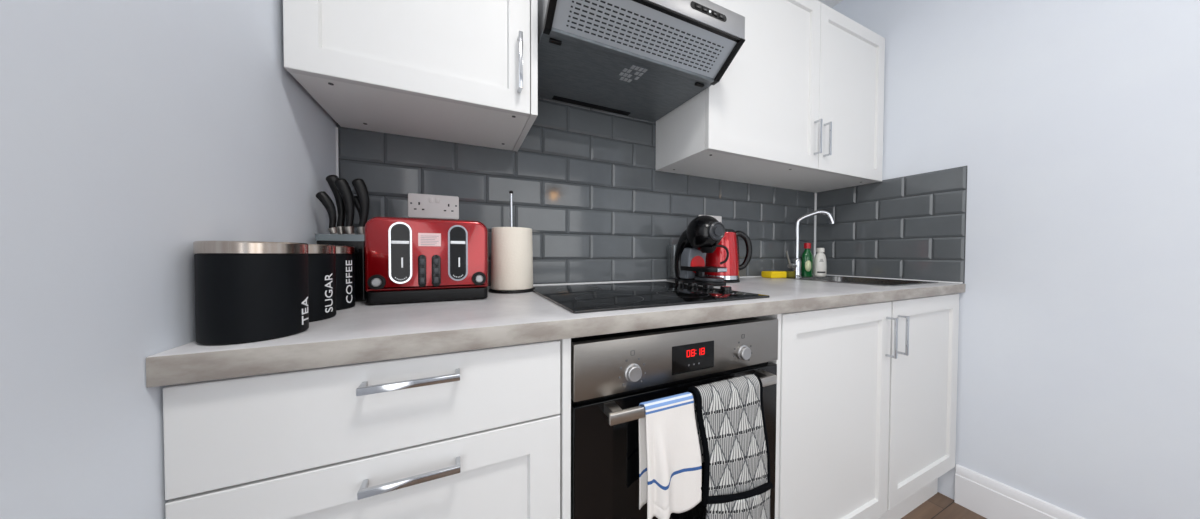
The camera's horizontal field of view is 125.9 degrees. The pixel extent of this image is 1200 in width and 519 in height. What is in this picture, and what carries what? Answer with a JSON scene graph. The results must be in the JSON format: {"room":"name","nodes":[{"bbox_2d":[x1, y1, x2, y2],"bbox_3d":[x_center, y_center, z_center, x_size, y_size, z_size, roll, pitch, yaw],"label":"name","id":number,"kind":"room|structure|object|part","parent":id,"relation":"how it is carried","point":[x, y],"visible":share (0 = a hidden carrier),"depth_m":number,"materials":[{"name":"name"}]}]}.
{"room":"kitchen","nodes":[
{"label":"kitchen","id":0,"kind":"room"},
{"bbox_2d":[0,0,336,518],"bbox_3d":[-0.149,-0.170,-0.607,0.100,2.515,3.308,0,1,-24],"label":"wall","id":1,"kind":"structure","parent":0,"point":[134,133],"depth_m":0.33,"materials":[{"name":"paint"}]},
{"bbox_2d":[335,127,338,225],"bbox_3d":[-0.781,-0.146,0.911,0.005,0.491,0.005,0,1,-24],"label":"trim","id":2,"kind":"structure","parent":1,"relation":"attached to","point":[336,128],"depth_m":0.91,"materials":[{"name":"white"}]},
{"bbox_2d":[813,194,814,270],"bbox_3d":[0.242,-0.205,1.443,2.508,2.515,0.100,0,1,-24],"label":"wall","id":3,"kind":"structure","parent":0,"point":[814,194],"depth_m":1.88,"materials":[{"name":"tile"}]},
{"bbox_2d":[283,0,537,151],"bbox_3d":[-0.464,-0.754,0.852,0.516,0.724,0.354,0,1,-24],"label":"upper cabinet","id":4,"kind":"object","parent":3,"relation":"attached to","point":[455,71],"visible":1,"depth_m":0.75,"materials":[{"name":"white wood"}]},
{"bbox_3d":[-0.208,-0.511,0.795,0.010,0.144,0.030,0,1,-24],"label":"handle","id":5,"kind":"part","parent":4,"relation":"part of","materials":[{"name":"silver metal"}]},
{"bbox_3d":[-0.243,-0.756,0.969,0.018,0.724,0.324,0,1,-24],"label":"panel","id":6,"kind":"part","parent":4,"relation":"part of","materials":[{"name":"white wood"}]},
{"bbox_2d":[408,193,458,219],"bbox_3d":[-0.548,-0.175,1.012,0.148,0.078,0.013,0,1,-24],"label":"wall socket","id":7,"kind":"object","parent":3,"relation":"attached to","point":[419,205],"visible":1,"depth_m":1.01,"materials":[{"name":"white plastic"}]},
{"bbox_2d":[337,97,813,285],"bbox_3d":[0.261,-0.306,1.389,2.295,0.806,0.006,0,1,-24],"label":"backsplash","id":8,"kind":"structure","parent":3,"relation":"attached to","point":[636,256],"depth_m":1.23,"materials":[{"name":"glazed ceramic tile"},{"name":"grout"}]},
{"bbox_2d":[698,215,721,222],"bbox_3d":[0.544,-0.179,1.509,0.144,0.076,0.013,0,1,-24],"label":"wall socket","id":9,"kind":"object","parent":8,"relation":"attached to","point":[719,218],"visible":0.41,"depth_m":1.52,"materials":[{"name":"white plastic"}]},
{"bbox_2d":[337,99,814,259],"bbox_3d":[0.260,-0.306,1.392,2.298,0.808,0.003,0,1,-24],"label":"grout","id":10,"kind":"structure","parent":3,"relation":"attached to","point":[538,99],"depth_m":1.26,"materials":[{"name":"grey tile"}]},
{"bbox_2d":[487,276,761,287],"bbox_3d":[0.262,0.095,1.388,2.283,0.005,0.008,0,1,-24],"label":"trim","id":11,"kind":"structure","parent":3,"relation":"attached to","point":[742,276],"depth_m":1.28,"materials":[{"name":"white"}]},
{"bbox_2d":[538,0,744,121],"bbox_3d":[0.075,-0.671,1.028,0.596,0.150,0.481,0,1,-24],"label":"hood","id":12,"kind":"object","parent":3,"relation":"attached to","point":[641,59],"visible":0.99,"depth_m":0.92,"materials":[{"name":"silver metal"}]},
{"bbox_3d":[0.312,-0.708,0.875,0.134,0.019,0.001,0,1,-24],"label":"control panel","id":13,"kind":"part","parent":12,"relation":"part of","materials":[{"name":"black plastic"}]},
{"bbox_2d":[656,0,884,192],"bbox_3d":[0.854,-0.760,1.451,1.164,0.724,0.354,0,1,-24],"label":"upper cabinet","id":14,"kind":"object","parent":3,"relation":"attached to","point":[799,106],"visible":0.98,"depth_m":1.30,"materials":[{"name":"white wood"}]},
{"bbox_3d":[0.668,-0.757,1.215,0.630,0.724,0.019,0,1,-24],"label":"door","id":15,"kind":"part","parent":14,"relation":"part of","materials":[{"name":"white wood"}]},
{"bbox_3d":[0.936,-0.526,1.315,0.010,0.144,0.030,0,1,-24],"label":"handle","id":16,"kind":"part","parent":14,"relation":"part of","materials":[{"name":"silver metal"}]},
{"bbox_3d":[0.998,-0.527,1.343,0.010,0.144,0.030,0,1,-24],"label":"handle","id":17,"kind":"part","parent":14,"relation":"part of","materials":[{"name":"silver metal"}]},
{"bbox_3d":[1.199,-0.759,1.457,0.530,0.724,0.019,0,1,-24],"label":"door","id":18,"kind":"part","parent":14,"relation":"part of","materials":[{"name":"white wood"}]},
{"bbox_2d":[813,193,816,273],"bbox_3d":[1.306,-0.156,1.859,0.008,0.491,0.008,0,1,-24],"label":"trim","id":19,"kind":"structure","parent":3,"relation":"attached to","point":[815,209],"depth_m":1.86,"materials":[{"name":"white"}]},
{"bbox_2d":[818,0,842,7],"bbox_3d":[0.931,-1.463,-0.086,2.508,0.060,3.408,0,1,-24],"label":"ceiling","id":20,"kind":"structure","parent":0,"point":[831,3],"depth_m":1.75,"materials":[{"name":"white paint"}]},
{"bbox_2d":[901,492,986,518],"bbox_3d":[0.922,1.111,-0.039,2.508,0.060,3.408,0,1,-24],"label":"floor","id":21,"kind":"structure","parent":0,"point":[939,506],"depth_m":1.29,"materials":[{"name":"brown wood"}]},
{"bbox_2d":[163,340,559,518],"bbox_3d":[-0.420,0.527,0.736,0.510,0.764,0.609,0,1,-24],"label":"drawer unit","id":22,"kind":"object","parent":21,"relation":"on","point":[468,434],"visible":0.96,"depth_m":0.46,"materials":[{"name":"white wood"}]},
{"bbox_3d":[-0.310,0.451,0.492,0.505,0.302,0.019,0,1,-24],"label":"drawer","id":23,"kind":"part","parent":22,"relation":"part of","materials":[{"name":"white wood"}]},
{"bbox_3d":[-0.288,0.187,0.470,0.134,0.011,0.029,0,1,-24],"label":"handle","id":24,"kind":"part","parent":22,"relation":"part of","materials":[{"name":"silver metal"}]},
{"bbox_3d":[-0.289,0.335,0.473,0.134,0.011,0.029,0,1,-24],"label":"handle","id":25,"kind":"part","parent":22,"relation":"part of","materials":[{"name":"silver metal"}]},
{"bbox_2d":[146,277,965,387],"bbox_3d":[0.389,0.122,1.113,2.298,0.037,0.616,0,1,-24],"label":"countertop","id":26,"kind":"structure","parent":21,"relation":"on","point":[363,332],"depth_m":0.56,"materials":[{"name":"stone"}]},
{"bbox_2d":[193,241,308,344],"bbox_3d":[-0.509,0.043,0.454,0.112,0.138,0.112,0,1,-24],"label":"canister","id":27,"kind":"object","parent":26,"relation":"on","point":[246,291],"visible":1,"depth_m":0.41,"materials":[{"name":"black metal"}]},
{"bbox_3d":[-0.509,-0.017,0.453,0.112,0.017,0.112,0,1,-24],"label":"lid","id":28,"kind":"part","parent":27,"relation":"part of","materials":[{"name":"metal"}]},
{"bbox_2d":[308,244,335,321],"bbox_3d":[-0.558,0.041,0.562,0.112,0.138,0.112,0,1,-24],"label":"canister","id":29,"kind":"object","parent":26,"relation":"on","point":[321,257],"visible":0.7,"depth_m":0.55,"materials":[{"name":"black metal"}]},
{"bbox_3d":[-0.558,-0.019,0.561,0.112,0.017,0.112,0,1,-24],"label":"lid","id":30,"kind":"part","parent":29,"relation":"part of","materials":[{"name":"metal"}]},
{"bbox_2d":[315,234,365,301],"bbox_3d":[-0.659,0.021,0.805,0.106,0.168,0.112,0,1,-24],"label":"knife block","id":31,"kind":"object","parent":26,"relation":"on","point":[358,241],"visible":0.41,"depth_m":0.77,"materials":[{"name":"black"}]},
{"bbox_2d":[316,191,337,233],"bbox_3d":[-0.675,-0.042,0.757,0.040,0.252,0.017,0,1,-24],"label":"kitchen knife","id":32,"kind":"object","parent":31,"relation":"in","point":[323,197],"visible":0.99,"depth_m":0.76,"materials":[{"name":"black plastic"}]},
{"bbox_2d":[326,175,345,233],"bbox_3d":[-0.687,-0.068,0.799,0.040,0.303,0.020,0,1,-24],"label":"kitchen knife","id":33,"kind":"object","parent":31,"relation":"in","point":[341,212],"visible":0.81,"depth_m":0.80,"materials":[{"name":"black plastic"}]},
{"bbox_2d":[334,178,354,234],"bbox_3d":[-0.650,-0.061,0.781,0.040,0.290,0.020,0,1,-24],"label":"kitchen knife","id":34,"kind":"object","parent":31,"relation":"in","point":[342,185],"visible":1,"depth_m":0.78,"materials":[{"name":"black plastic"}]},
{"bbox_2d":[354,196,359,230],"bbox_3d":[-0.636,-0.042,0.807,0.033,0.251,0.016,0,1,-24],"label":"kitchen knife","id":35,"kind":"object","parent":31,"relation":"in","point":[356,200],"visible":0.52,"depth_m":0.80,"materials":[{"name":"black plastic"}]},
{"bbox_3d":[-0.636,-0.123,0.806,0.033,0.091,0.016,0,1,-24],"label":"handle","id":36,"kind":"part","parent":35,"relation":"part of","materials":[{"name":"black plastic"}]},
{"bbox_2d":[352,179,369,234],"bbox_3d":[-0.617,-0.062,0.791,0.036,0.292,0.020,0,1,-24],"label":"kitchen knife","id":37,"kind":"object","parent":31,"relation":"in","point":[359,185],"visible":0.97,"depth_m":0.79,"materials":[{"name":"black plastic"}]},
{"bbox_2d":[336,246,354,309],"bbox_3d":[-0.607,0.039,0.670,0.112,0.138,0.112,0,1,-24],"label":"canister","id":38,"kind":"object","parent":26,"relation":"on","point":[345,255],"visible":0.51,"depth_m":0.66,"materials":[{"name":"black metal"}]},
{"bbox_3d":[-0.607,-0.021,0.669,0.112,0.017,0.112,0,1,-24],"label":"lid","id":39,"kind":"part","parent":38,"relation":"part of","materials":[{"name":"metal"}]},
{"bbox_2d":[364,217,487,303],"bbox_3d":[-0.463,0.000,0.854,0.269,0.209,0.240,0,1,-24],"label":"toaster","id":40,"kind":"object","parent":26,"relation":"on","point":[407,259],"visible":1,"depth_m":0.75,"materials":[{"name":"red painted metal"},{"name":"black plastic"},{"name":"chrome"}]},
{"bbox_3d":[-0.473,-0.041,0.725,0.036,0.008,0.008,0,1,-24],"label":"lever","id":41,"kind":"part","parent":40,"relation":"part of","materials":[{"name":"white metal"}]},
{"bbox_2d":[421,237,438,244],"bbox_3d":[-0.420,-0.047,0.754,0.039,0.022,0.001,0,1,-24],"label":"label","id":42,"kind":"object","parent":40,"relation":"attached to","point":[424,240],"depth_m":0.75,"materials":[{"name":"white paper"}]},
{"bbox_3d":[-0.360,-0.043,0.776,0.034,0.008,0.008,0,1,-24],"label":"lever","id":43,"kind":"part","parent":40,"relation":"part of","materials":[{"name":"white metal"}]},
{"bbox_2d":[488,190,534,293],"bbox_3d":[-0.288,-0.061,1.004,0.149,0.328,0.149,0,1,-24],"label":"paper towel holder","id":44,"kind":"object","parent":26,"relation":"on","point":[511,191],"visible":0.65,"depth_m":0.98,"materials":[{"name":"silver metal"}]},
{"bbox_3d":[-0.289,-0.060,1.004,0.013,0.310,0.010,0,1,-6],"label":"rod","id":45,"kind":"part","parent":44,"relation":"part of","materials":[{"name":"silver metal"}]},
{"bbox_2d":[491,227,532,289],"bbox_3d":[-0.288,-0.004,1.005,0.134,0.195,0.134,0,1,-24],"label":"paper roll","id":46,"kind":"object","parent":44,"relation":"on","point":[511,247],"visible":1,"depth_m":0.95,"materials":[{"name":"beige paper"}]},
{"bbox_2d":[532,280,769,312],"bbox_3d":[0.113,0.094,0.969,0.588,0.022,0.494,0,1,-24],"label":"cooktop","id":47,"kind":"object","parent":26,"relation":"in","point":[586,298],"visible":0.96,"depth_m":0.88,"materials":[{"name":"black glass"}]},
{"bbox_3d":[0.301,0.088,1.165,0.041,0.016,0.041,0,1,-24],"label":"knob","id":48,"kind":"part","parent":47,"relation":"part of","materials":[{"name":"black plastic"}]},
{"bbox_3d":[0.332,0.089,1.096,0.041,0.016,0.041,0,1,-24],"label":"knob","id":49,"kind":"part","parent":47,"relation":"part of","materials":[{"name":"black plastic"}]},
{"bbox_3d":[0.363,0.091,1.028,0.041,0.016,0.041,0,1,-24],"label":"knob","id":50,"kind":"part","parent":47,"relation":"part of","materials":[{"name":"black plastic"}]},
{"bbox_3d":[0.394,0.092,0.960,0.041,0.016,0.041,0,1,-24],"label":"knob","id":51,"kind":"part","parent":47,"relation":"part of","materials":[{"name":"black plastic"}]},
{"bbox_2d":[668,215,728,285],"bbox_3d":[0.405,-0.040,1.292,0.137,0.280,0.292,0,1,-24],"label":"coffee machine","id":52,"kind":"object","parent":26,"relation":"on","point":[703,234],"visible":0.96,"depth_m":1.23,"materials":[{"name":"black plastic"}]},
{"bbox_3d":[0.338,0.006,1.388,0.062,0.148,0.062,0,1,-24],"label":"water tank","id":53,"kind":"part","parent":52,"relation":"part of","materials":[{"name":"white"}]},
{"bbox_3d":[0.391,-0.026,1.324,0.118,0.242,0.131,0,1,-24],"label":"arm","id":54,"kind":"part","parent":52,"relation":"part of","materials":[{"name":"black plastic"}]},
{"bbox_3d":[0.409,0.021,1.284,0.074,0.074,0.004,0,1,-24],"label":"plate","id":55,"kind":"part","parent":52,"relation":"part of","materials":[{"name":"red plastic"}]},
{"bbox_2d":[694,276,723,281],"bbox_3d":[0.436,0.078,1.226,0.096,0.014,0.114,0,1,-24],"label":"drip tray","id":56,"kind":"object","parent":52,"relation":"on","point":[696,278],"depth_m":1.19,"materials":[{"name":"grey plastic"}]},
{"bbox_3d":[0.472,-0.019,1.199,0.063,0.079,0.010,0,1,12],"label":"capsule lever","id":57,"kind":"part","parent":52,"relation":"part of","materials":[{"name":"black plastic"}]},
{"bbox_3d":[0.464,0.040,1.164,0.048,0.012,0.008,0,1,-24],"label":"stand trim","id":58,"kind":"part","parent":52,"relation":"part of","materials":[{"name":"silver metal"}]},
{"bbox_2d":[704,229,751,282],"bbox_3d":[0.570,-0.024,1.394,0.204,0.244,0.156,0,1,-24],"label":"kettle","id":59,"kind":"object","parent":26,"relation":"on","point":[730,239],"visible":0.73,"depth_m":1.33,"materials":[{"name":"red metal"}]},
{"bbox_3d":[0.643,-0.038,1.381,0.086,0.186,0.026,0,1,2],"label":"handle","id":60,"kind":"part","parent":59,"relation":"part of","materials":[{"name":"black plastic"}]},
{"bbox_2d":[761,271,786,277],"bbox_3d":[0.910,0.078,1.603,0.104,0.034,0.066,0,1,-18],"label":"sponge","id":61,"kind":"object","parent":26,"relation":"on","point":[765,274],"visible":1,"depth_m":1.58,"materials":[{"name":"yellow"}]},
{"bbox_2d":[786,210,834,276],"bbox_3d":[1.105,-0.085,1.639,0.259,0.356,0.074,0,1,0],"label":"tap","id":62,"kind":"object","parent":26,"relation":"on","point":[796,262],"visible":0.98,"depth_m":1.63,"materials":[{"name":"silver metal"}]},
{"bbox_3d":[1.010,0.000,1.626,0.078,0.094,0.026,0,1,-24],"label":"lever","id":63,"kind":"part","parent":62,"relation":"part of","materials":[{"name":"silver metal"}]},
{"bbox_3d":[1.142,-0.133,1.631,0.190,0.260,0.023,0,1,12],"label":"spout","id":64,"kind":"part","parent":62,"relation":"part of","materials":[{"name":"silver metal"}]},
{"bbox_2d":[786,275,937,285],"bbox_3d":[1.206,0.173,1.500,0.416,0.153,0.512,0,1,-24],"label":"sink","id":65,"kind":"object","parent":26,"relation":"in","point":[840,279],"visible":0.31,"depth_m":1.54,"materials":[{"name":"silver metal"}]},
{"bbox_2d":[785,271,794,276],"bbox_3d":[0.998,0.077,1.634,0.060,0.030,0.056,0,1,-30],"label":"pad","id":66,"kind":"object","parent":65,"relation":"on","point":[789,273],"visible":0.55,"depth_m":1.60,"materials":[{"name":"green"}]},
{"bbox_2d":[801,243,812,276],"bbox_3d":[1.131,0.001,1.672,0.070,0.182,0.051,0,1,-24],"label":"bottle","id":67,"kind":"object","parent":65,"relation":"on","point":[807,256],"visible":0.94,"depth_m":1.65,"materials":[{"name":"green"}]},
{"bbox_2d":[813,248,826,276],"bbox_3d":[1.202,0.015,1.671,0.072,0.155,0.052,0,1,-24],"label":"soap bottle","id":68,"kind":"object","parent":65,"relation":"on","point":[820,266],"visible":1,"depth_m":1.65,"materials":[{"name":"white plastic"}]},
{"bbox_3d":[1.224,0.174,1.458,0.369,0.153,0.381,0,1,-24],"label":"bowl","id":69,"kind":"part","parent":65,"relation":"part of","materials":[{"name":"silver metal"}]},
{"bbox_2d":[559,314,780,518],"bbox_3d":[0.093,0.525,0.985,0.628,0.764,0.580,0,1,-24],"label":"housing","id":70,"kind":"object","parent":21,"relation":"on","point":[565,344],"visible":0.14,"depth_m":0.59,"materials":[{"name":"white wood"}]},
{"bbox_3d":[-0.185,0.526,0.859,0.017,0.764,0.580,0,1,-24],"label":"panel","id":71,"kind":"part","parent":70,"relation":"part of","materials":[{"name":"white wood"}]},
{"bbox_2d":[571,317,777,518],"bbox_3d":[0.111,0.459,0.947,0.587,0.602,0.602,0,1,-24],"label":"oven","id":72,"kind":"object","parent":70,"relation":"in","point":[612,374],"visible":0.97,"depth_m":0.65,"materials":[{"name":"black glass"}]},
{"bbox_3d":[0.097,0.463,0.977,0.563,0.595,0.536,0,1,-24],"label":"casing","id":73,"kind":"part","parent":72,"relation":"part of","materials":[{"name":"silver metal"}]},
{"bbox_2d":[638,392,701,518],"bbox_3d":[0.147,0.406,0.631,0.139,0.244,0.044,0,1,-24],"label":"tea towel","id":74,"kind":"object","parent":72,"relation":"hanging from","point":[670,464],"visible":1,"depth_m":0.62,"materials":[{"name":"white fabric"}]},
{"bbox_3d":[0.213,0.219,0.720,0.587,0.112,0.020,0,1,-24],"label":"control panel","id":75,"kind":"part","parent":72,"relation":"part of","materials":[{"name":"silver metal"}]},
{"bbox_3d":[0.222,0.300,0.690,0.468,0.022,0.048,0,1,-24],"label":"handle","id":76,"kind":"part","parent":72,"relation":"part of","materials":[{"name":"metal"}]},
{"bbox_2d":[687,372,772,518],"bbox_3d":[0.304,0.521,0.700,0.226,0.495,0.070,0,1,-24],"label":"glove","id":77,"kind":"object","parent":72,"relation":"hanging from","point":[729,413],"visible":0.99,"depth_m":0.68,"materials":[{"name":"fabric"}]},
{"bbox_3d":[0.372,0.523,1.112,0.016,0.764,0.580,0,1,-24],"label":"panel","id":78,"kind":"part","parent":70,"relation":"part of","materials":[{"name":"white wood"}]},
{"bbox_2d":[778,293,958,518],"bbox_3d":[0.913,0.521,1.342,1.156,0.764,0.610,0,1,-24],"label":"base cabinet","id":79,"kind":"object","parent":21,"relation":"on","point":[868,392],"visible":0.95,"depth_m":1.05,"materials":[{"name":"white wood"}]},
{"bbox_3d":[0.766,0.530,0.983,0.582,0.758,0.019,0,1,-24],"label":"door","id":80,"kind":"part","parent":79,"relation":"part of","materials":[{"name":"white wood"}]},
{"bbox_3d":[1.013,0.271,1.063,0.010,0.140,0.030,0,1,-24],"label":"handle","id":81,"kind":"part","parent":79,"relation":"part of","materials":[{"name":"silver metal"}]},
{"bbox_3d":[1.085,0.270,1.096,0.010,0.140,0.030,0,1,-24],"label":"handle","id":82,"kind":"part","parent":79,"relation":"part of","materials":[{"name":"silver metal"}]},
{"bbox_3d":[1.296,0.527,1.224,0.557,0.758,0.019,0,1,-24],"label":"door","id":83,"kind":"part","parent":79,"relation":"part of","materials":[{"name":"white wood"}]},
{"bbox_2d":[877,478,937,518],"bbox_3d":[0.481,0.987,0.919,2.296,0.150,0.018,0,1,-24],"label":"plinth","id":84,"kind":"object","parent":21,"relation":"on","point":[912,502],"visible":0.4,"depth_m":1.29,"materials":[{"name":"white wood"}]},
{"bbox_2d":[832,0,1199,518],"bbox_3d":[2.043,-0.180,0.390,0.100,2.515,3.308,0,1,-24],"label":"wall","id":85,"kind":"structure","parent":0,"point":[1074,125],"depth_m":1.09,"materials":[{"name":"paint"}]},
{"bbox_2d":[816,166,966,282],"bbox_3d":[1.438,-0.154,1.588,0.006,0.503,0.607,0,1,-24],"label":"backsplash","id":86,"kind":"structure","parent":85,"relation":"attached to","point":[947,253],"depth_m":1.51,"materials":[{"name":"tile"}]},
{"bbox_2d":[816,166,966,283],"bbox_3d":[1.441,-0.154,1.589,0.003,0.504,0.610,0,1,-24],"label":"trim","id":87,"kind":"structure","parent":85,"relation":"attached to","point":[962,166],"depth_m":1.48,"materials":[{"name":"grey tile"}]},
{"bbox_2d":[826,274,962,283],"bbox_3d":[1.432,0.095,1.587,0.007,0.005,0.598,0,1,-24],"label":"trim","id":88,"kind":"structure","parent":85,"relation":"attached to","point":[826,274],"depth_m":1.49,"materials":[{"name":"white"}]},
{"bbox_2d":[954,464,1085,518],"bbox_3d":[2.091,1.000,0.156,0.016,0.165,2.597,0,1,-24],"label":"baseboard","id":89,"kind":"structure","parent":85,"relation":"attached to","point":[985,496],"depth_m":1.23,"materials":[{"name":"white wood"}]}
]}

